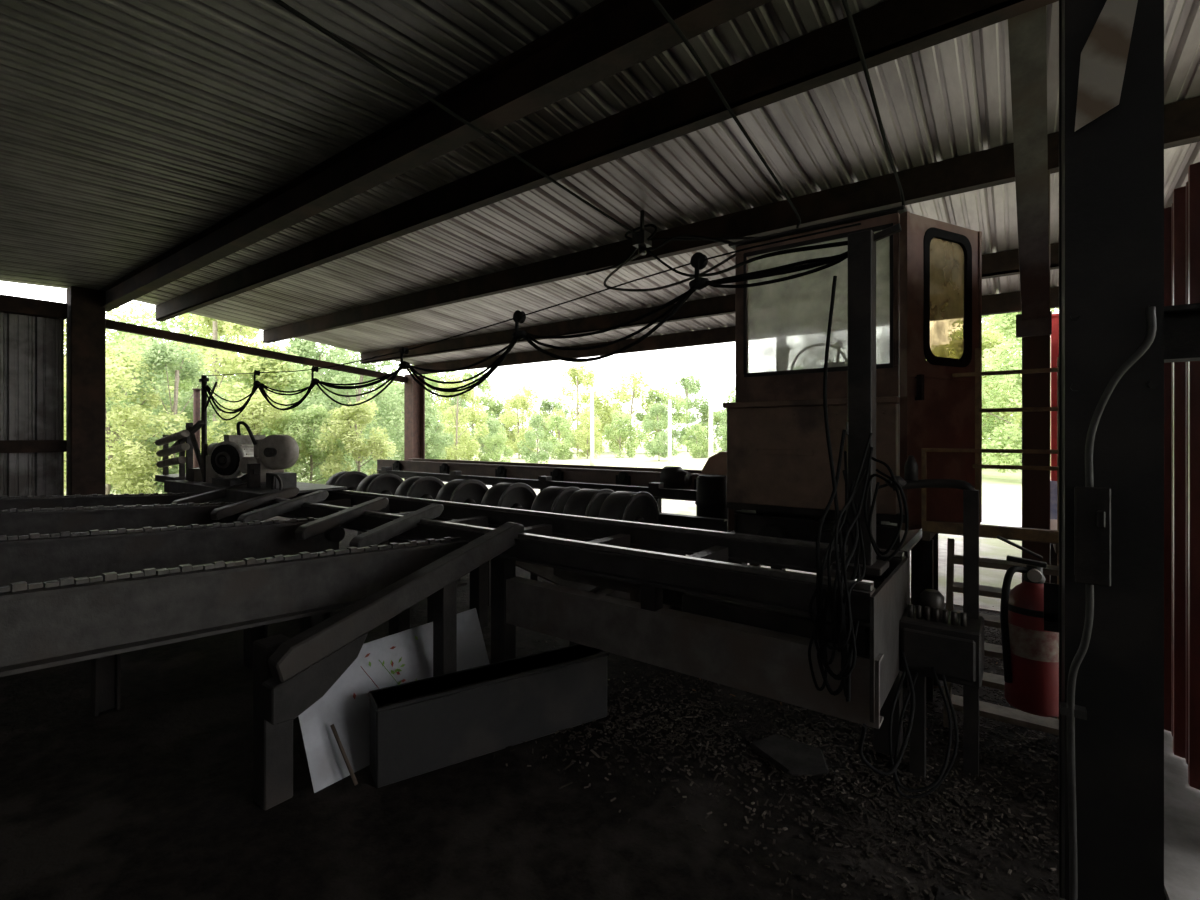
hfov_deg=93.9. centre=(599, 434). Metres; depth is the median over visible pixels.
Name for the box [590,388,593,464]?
utility pole
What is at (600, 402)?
tree
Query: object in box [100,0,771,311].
beam
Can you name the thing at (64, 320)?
tree
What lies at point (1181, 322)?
cross beam
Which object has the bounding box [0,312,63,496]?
wall
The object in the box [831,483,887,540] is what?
hose
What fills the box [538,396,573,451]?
tree
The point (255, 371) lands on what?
trolley
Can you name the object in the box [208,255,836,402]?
cable
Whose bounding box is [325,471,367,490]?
disc
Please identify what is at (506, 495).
disc
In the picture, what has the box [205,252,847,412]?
cable
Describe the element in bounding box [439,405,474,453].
tree
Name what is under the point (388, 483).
disc
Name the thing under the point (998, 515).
ground
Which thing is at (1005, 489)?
ground
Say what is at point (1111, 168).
support column
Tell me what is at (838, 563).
hose
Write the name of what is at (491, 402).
tree
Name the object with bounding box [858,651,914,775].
hose
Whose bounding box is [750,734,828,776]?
plate
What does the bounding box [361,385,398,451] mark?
tree
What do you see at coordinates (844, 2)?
conduit
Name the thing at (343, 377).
tree
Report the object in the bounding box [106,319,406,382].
beam
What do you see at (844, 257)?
cable
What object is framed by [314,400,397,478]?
tree
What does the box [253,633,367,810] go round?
support leg
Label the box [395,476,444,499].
disc
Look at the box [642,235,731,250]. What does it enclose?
hose
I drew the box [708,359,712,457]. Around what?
utility pole
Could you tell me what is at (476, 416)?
tree
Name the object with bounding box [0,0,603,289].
ceiling
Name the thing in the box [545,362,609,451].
tree
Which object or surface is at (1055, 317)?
post
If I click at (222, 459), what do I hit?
fan grille
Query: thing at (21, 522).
beam
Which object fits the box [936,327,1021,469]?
tree
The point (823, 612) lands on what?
hose
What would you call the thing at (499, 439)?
tree
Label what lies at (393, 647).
sprig
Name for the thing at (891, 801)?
debris
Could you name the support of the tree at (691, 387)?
on the ground at (1005, 489)
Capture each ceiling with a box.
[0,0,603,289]
[135,0,1199,364]
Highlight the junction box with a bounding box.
[632,210,651,254]
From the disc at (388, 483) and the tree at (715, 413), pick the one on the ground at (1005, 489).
the tree at (715, 413)
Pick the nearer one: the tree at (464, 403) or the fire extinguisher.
the fire extinguisher
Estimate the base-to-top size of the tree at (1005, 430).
6.872 m
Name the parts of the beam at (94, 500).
drag chain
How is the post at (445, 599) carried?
on the floor
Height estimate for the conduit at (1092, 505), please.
1.876 m
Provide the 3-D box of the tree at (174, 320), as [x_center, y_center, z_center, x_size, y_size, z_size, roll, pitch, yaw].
[-17.151,-2.347,23.213,5.688,7.944,6.368,0,0,-6]
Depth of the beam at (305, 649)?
2.66 m
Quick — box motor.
[164,421,346,508]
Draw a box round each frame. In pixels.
[155,420,207,481]
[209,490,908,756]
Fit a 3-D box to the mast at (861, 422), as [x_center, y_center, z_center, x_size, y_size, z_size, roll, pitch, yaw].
[1.197,-0.157,2.499,0.263,1.514,0.200,0,0,37]
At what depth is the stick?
2.56 m
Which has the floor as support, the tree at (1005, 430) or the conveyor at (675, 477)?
the conveyor at (675, 477)
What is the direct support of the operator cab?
on the floor
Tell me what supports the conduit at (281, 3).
attached to the beam at (889, 30)
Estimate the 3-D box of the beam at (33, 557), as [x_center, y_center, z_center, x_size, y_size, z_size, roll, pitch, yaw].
[-3.501,0.971,2.413,0.180,1.259,4.916,0,0,37]
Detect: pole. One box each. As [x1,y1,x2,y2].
[192,388,200,467]
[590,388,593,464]
[668,400,671,462]
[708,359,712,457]
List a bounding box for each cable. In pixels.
[203,253,847,420]
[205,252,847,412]
[207,251,847,413]
[207,291,687,410]
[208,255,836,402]
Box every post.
[433,580,456,676]
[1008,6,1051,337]
[1022,170,1049,582]
[1050,313,1058,529]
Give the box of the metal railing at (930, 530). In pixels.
[921,348,1058,735]
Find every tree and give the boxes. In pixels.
[64,320,121,454]
[64,333,200,485]
[64,340,189,494]
[106,301,249,449]
[106,337,243,493]
[127,313,296,456]
[196,339,245,429]
[212,389,311,470]
[216,341,364,481]
[268,338,374,470]
[271,403,348,483]
[295,346,403,483]
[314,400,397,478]
[357,382,443,474]
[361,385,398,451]
[366,411,383,438]
[375,369,453,449]
[397,403,453,459]
[426,371,469,430]
[430,375,489,460]
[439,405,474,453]
[444,369,502,448]
[469,416,506,460]
[479,403,516,451]
[479,432,513,461]
[498,384,548,451]
[498,392,538,458]
[517,413,552,463]
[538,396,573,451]
[539,413,576,459]
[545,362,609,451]
[570,409,605,458]
[582,402,628,451]
[597,369,660,452]
[602,410,640,457]
[634,385,689,452]
[637,401,677,460]
[667,372,716,451]
[682,423,708,457]
[690,404,726,450]
[713,408,726,451]
[715,383,734,450]
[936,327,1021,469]
[938,312,1053,462]
[982,308,1058,475]
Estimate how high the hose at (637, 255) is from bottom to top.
0.495 m
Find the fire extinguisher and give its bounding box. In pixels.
[997,535,1058,716]
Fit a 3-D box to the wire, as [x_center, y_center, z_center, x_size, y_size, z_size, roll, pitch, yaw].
[-1.935,-0.795,4.825,7.740,0.320,0.010,0,0,37]
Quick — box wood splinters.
[506,605,1058,887]
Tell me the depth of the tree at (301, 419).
14.72 m
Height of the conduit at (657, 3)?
0.322 m
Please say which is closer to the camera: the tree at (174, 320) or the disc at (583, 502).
the disc at (583, 502)
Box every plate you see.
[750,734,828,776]
[1075,0,1137,130]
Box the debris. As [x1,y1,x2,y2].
[493,606,1166,899]
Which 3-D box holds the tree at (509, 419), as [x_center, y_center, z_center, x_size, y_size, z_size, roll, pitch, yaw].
[-5.436,-0.683,38.356,2.837,4.608,3.057,0,0,35]
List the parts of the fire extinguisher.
valve handle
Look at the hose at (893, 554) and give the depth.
2.33 m
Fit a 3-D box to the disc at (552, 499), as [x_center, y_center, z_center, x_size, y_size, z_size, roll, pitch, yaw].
[-0.358,0.760,5.186,0.340,0.580,0.580,0,0,37]
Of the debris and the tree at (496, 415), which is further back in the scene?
the tree at (496, 415)
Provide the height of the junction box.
0.420 m
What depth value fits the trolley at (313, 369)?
5.42 m
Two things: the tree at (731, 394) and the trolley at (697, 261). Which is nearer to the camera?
the trolley at (697, 261)
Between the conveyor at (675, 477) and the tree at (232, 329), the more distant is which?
the tree at (232, 329)
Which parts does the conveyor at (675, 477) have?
gear motor, leg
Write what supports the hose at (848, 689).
attached to the mast at (861, 422)
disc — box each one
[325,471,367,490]
[356,473,403,494]
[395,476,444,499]
[436,479,487,504]
[481,483,536,509]
[531,486,579,513]
[563,489,613,517]
[598,491,659,524]
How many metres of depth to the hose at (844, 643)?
2.19 m
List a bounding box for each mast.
[199,375,217,455]
[832,223,901,575]
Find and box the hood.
[701,451,726,475]
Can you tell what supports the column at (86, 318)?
on the floor
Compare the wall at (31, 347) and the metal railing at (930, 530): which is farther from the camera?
the wall at (31, 347)
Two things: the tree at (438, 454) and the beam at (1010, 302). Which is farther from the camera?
the tree at (438, 454)
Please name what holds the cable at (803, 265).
hanging from the trolley at (518, 318)
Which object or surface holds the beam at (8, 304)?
attached to the column at (86, 318)
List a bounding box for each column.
[66,286,105,494]
[404,374,424,479]
[1059,0,1163,899]
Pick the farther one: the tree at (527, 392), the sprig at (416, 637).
the tree at (527, 392)
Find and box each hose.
[586,247,637,274]
[604,254,735,291]
[625,224,656,240]
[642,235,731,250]
[642,240,847,276]
[808,468,866,690]
[809,447,872,649]
[814,503,865,679]
[816,429,845,653]
[816,481,858,677]
[817,451,847,664]
[817,511,860,695]
[823,276,842,566]
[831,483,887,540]
[832,433,871,633]
[838,470,858,701]
[841,511,860,696]
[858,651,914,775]
[864,457,902,554]
[868,469,908,560]
[889,663,951,791]
[894,672,958,798]
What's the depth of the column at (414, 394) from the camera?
14.02 m
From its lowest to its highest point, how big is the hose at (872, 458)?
0.411 m
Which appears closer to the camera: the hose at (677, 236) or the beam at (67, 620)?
the beam at (67, 620)
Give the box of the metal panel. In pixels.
[298,608,489,792]
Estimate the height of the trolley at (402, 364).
0.185 m
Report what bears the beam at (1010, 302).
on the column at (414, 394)
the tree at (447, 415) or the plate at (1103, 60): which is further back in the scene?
the tree at (447, 415)
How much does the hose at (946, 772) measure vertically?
0.468 m
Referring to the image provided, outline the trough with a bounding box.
[368,644,609,787]
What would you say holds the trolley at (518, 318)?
hanging from the wire
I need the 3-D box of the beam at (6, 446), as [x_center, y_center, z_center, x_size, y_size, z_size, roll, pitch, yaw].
[-10.347,0.175,6.563,0.140,0.190,6.000,0,0,37]
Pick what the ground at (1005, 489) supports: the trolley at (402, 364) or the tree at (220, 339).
the tree at (220, 339)
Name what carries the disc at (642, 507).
attached to the conveyor at (688, 521)
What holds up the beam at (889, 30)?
attached to the ceiling at (951, 98)
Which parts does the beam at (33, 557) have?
leg, drag chain, leg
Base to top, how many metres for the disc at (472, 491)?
0.580 m
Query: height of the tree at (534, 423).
2.749 m
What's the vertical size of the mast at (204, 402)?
1.360 m
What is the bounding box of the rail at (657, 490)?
[377,467,747,564]
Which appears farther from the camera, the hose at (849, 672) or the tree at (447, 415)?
the tree at (447, 415)
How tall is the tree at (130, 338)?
4.639 m
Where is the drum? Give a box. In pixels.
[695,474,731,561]
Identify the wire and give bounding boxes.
[208,223,860,375]
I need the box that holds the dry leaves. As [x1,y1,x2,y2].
[692,662,997,729]
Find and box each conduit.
[272,0,638,235]
[650,0,800,239]
[841,0,904,205]
[1060,306,1156,899]
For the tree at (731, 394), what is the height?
6.785 m
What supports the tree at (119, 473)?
on the ground at (1005, 489)
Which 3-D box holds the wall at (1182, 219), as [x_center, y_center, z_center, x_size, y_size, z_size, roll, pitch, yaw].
[4.689,0.180,5.237,0.044,2.760,8.000,0,0,37]
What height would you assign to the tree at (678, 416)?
5.943 m
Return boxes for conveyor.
[357,513,727,605]
[377,458,760,566]
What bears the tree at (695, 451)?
on the ground at (1005, 489)
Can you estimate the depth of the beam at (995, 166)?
5.18 m
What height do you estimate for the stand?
1.500 m
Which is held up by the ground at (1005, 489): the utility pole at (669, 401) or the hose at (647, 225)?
the utility pole at (669, 401)
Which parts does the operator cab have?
leg, panel, frame, hydraulic tank, operator seat, leg, leg, handle, door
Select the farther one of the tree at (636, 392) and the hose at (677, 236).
the tree at (636, 392)
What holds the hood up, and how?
attached to the conveyor at (675, 477)
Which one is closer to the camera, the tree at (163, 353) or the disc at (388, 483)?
the disc at (388, 483)
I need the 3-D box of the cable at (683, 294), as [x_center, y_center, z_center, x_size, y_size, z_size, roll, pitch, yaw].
[-1.923,-0.574,4.843,7.749,0.570,0.061,0,0,37]
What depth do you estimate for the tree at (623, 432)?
40.22 m
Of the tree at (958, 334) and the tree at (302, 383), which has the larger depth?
the tree at (958, 334)
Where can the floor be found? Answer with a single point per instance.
(151, 797)
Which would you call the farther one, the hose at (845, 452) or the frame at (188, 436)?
the frame at (188, 436)
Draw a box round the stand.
[885,455,983,779]
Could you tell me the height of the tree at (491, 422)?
2.948 m
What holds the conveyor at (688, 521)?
on the floor
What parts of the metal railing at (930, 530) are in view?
rail post, platform leg, platform leg, rail post, guard rail, guard rail, guard rail, guard rail, platform leg, rail post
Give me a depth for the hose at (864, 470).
2.23 m
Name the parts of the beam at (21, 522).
drag chain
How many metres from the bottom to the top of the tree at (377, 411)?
3.804 m
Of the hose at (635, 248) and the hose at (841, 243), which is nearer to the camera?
the hose at (841, 243)
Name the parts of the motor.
motor, plate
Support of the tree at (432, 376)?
on the ground at (1005, 489)
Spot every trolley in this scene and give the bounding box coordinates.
[253,370,260,386]
[311,366,319,384]
[399,347,409,368]
[512,310,526,339]
[689,252,708,289]
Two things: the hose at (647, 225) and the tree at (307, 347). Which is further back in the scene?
the tree at (307, 347)
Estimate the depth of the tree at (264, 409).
14.13 m
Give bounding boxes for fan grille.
[215,452,230,467]
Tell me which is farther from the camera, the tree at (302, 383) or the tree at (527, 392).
the tree at (527, 392)
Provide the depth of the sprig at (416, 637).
2.94 m
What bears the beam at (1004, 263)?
attached to the ceiling at (951, 98)
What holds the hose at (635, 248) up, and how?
hanging from the junction box
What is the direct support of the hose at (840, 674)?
attached to the mast at (861, 422)
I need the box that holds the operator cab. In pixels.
[723,205,981,687]
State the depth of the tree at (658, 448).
34.88 m
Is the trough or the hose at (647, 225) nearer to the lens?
the trough
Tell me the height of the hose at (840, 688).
0.685 m
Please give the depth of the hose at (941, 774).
2.31 m
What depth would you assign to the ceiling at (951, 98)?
4.97 m
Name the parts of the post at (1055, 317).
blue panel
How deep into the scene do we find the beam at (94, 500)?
5.47 m
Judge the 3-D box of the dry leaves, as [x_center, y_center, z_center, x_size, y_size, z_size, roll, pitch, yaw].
[1.289,1.592,5.108,3.850,0.049,3.530,0,0,22]
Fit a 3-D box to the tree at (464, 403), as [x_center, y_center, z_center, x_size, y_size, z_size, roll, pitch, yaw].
[-13.763,-2.058,48.252,5.288,7.399,5.542,0,0,-4]
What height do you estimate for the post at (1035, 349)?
3.470 m
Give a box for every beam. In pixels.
[0,294,66,319]
[0,440,66,452]
[0,492,194,510]
[0,501,250,535]
[0,517,344,716]
[0,537,468,761]
[100,0,771,311]
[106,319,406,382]
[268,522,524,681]
[1164,303,1199,362]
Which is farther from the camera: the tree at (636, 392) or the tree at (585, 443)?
the tree at (636, 392)
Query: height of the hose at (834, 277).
1.272 m
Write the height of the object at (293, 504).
0.217 m
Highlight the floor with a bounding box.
[0,516,1199,899]
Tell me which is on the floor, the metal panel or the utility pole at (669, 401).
the metal panel
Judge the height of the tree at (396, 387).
3.823 m
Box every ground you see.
[64,438,1050,506]
[443,482,1021,611]
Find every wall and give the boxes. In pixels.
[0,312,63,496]
[1164,162,1199,789]
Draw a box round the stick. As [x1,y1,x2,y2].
[330,724,357,784]
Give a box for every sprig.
[353,646,405,698]
[369,636,417,684]
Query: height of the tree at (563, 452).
3.078 m
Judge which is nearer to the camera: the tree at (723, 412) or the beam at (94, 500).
the beam at (94, 500)
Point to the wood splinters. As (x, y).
(843, 885)
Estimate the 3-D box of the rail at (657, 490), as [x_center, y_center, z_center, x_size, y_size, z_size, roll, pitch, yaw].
[-1.002,1.040,6.785,5.900,1.120,0.100,0,0,37]
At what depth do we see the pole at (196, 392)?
11.19 m
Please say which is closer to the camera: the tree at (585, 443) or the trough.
the trough
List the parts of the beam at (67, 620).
drag chain, leg, leg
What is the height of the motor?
0.856 m

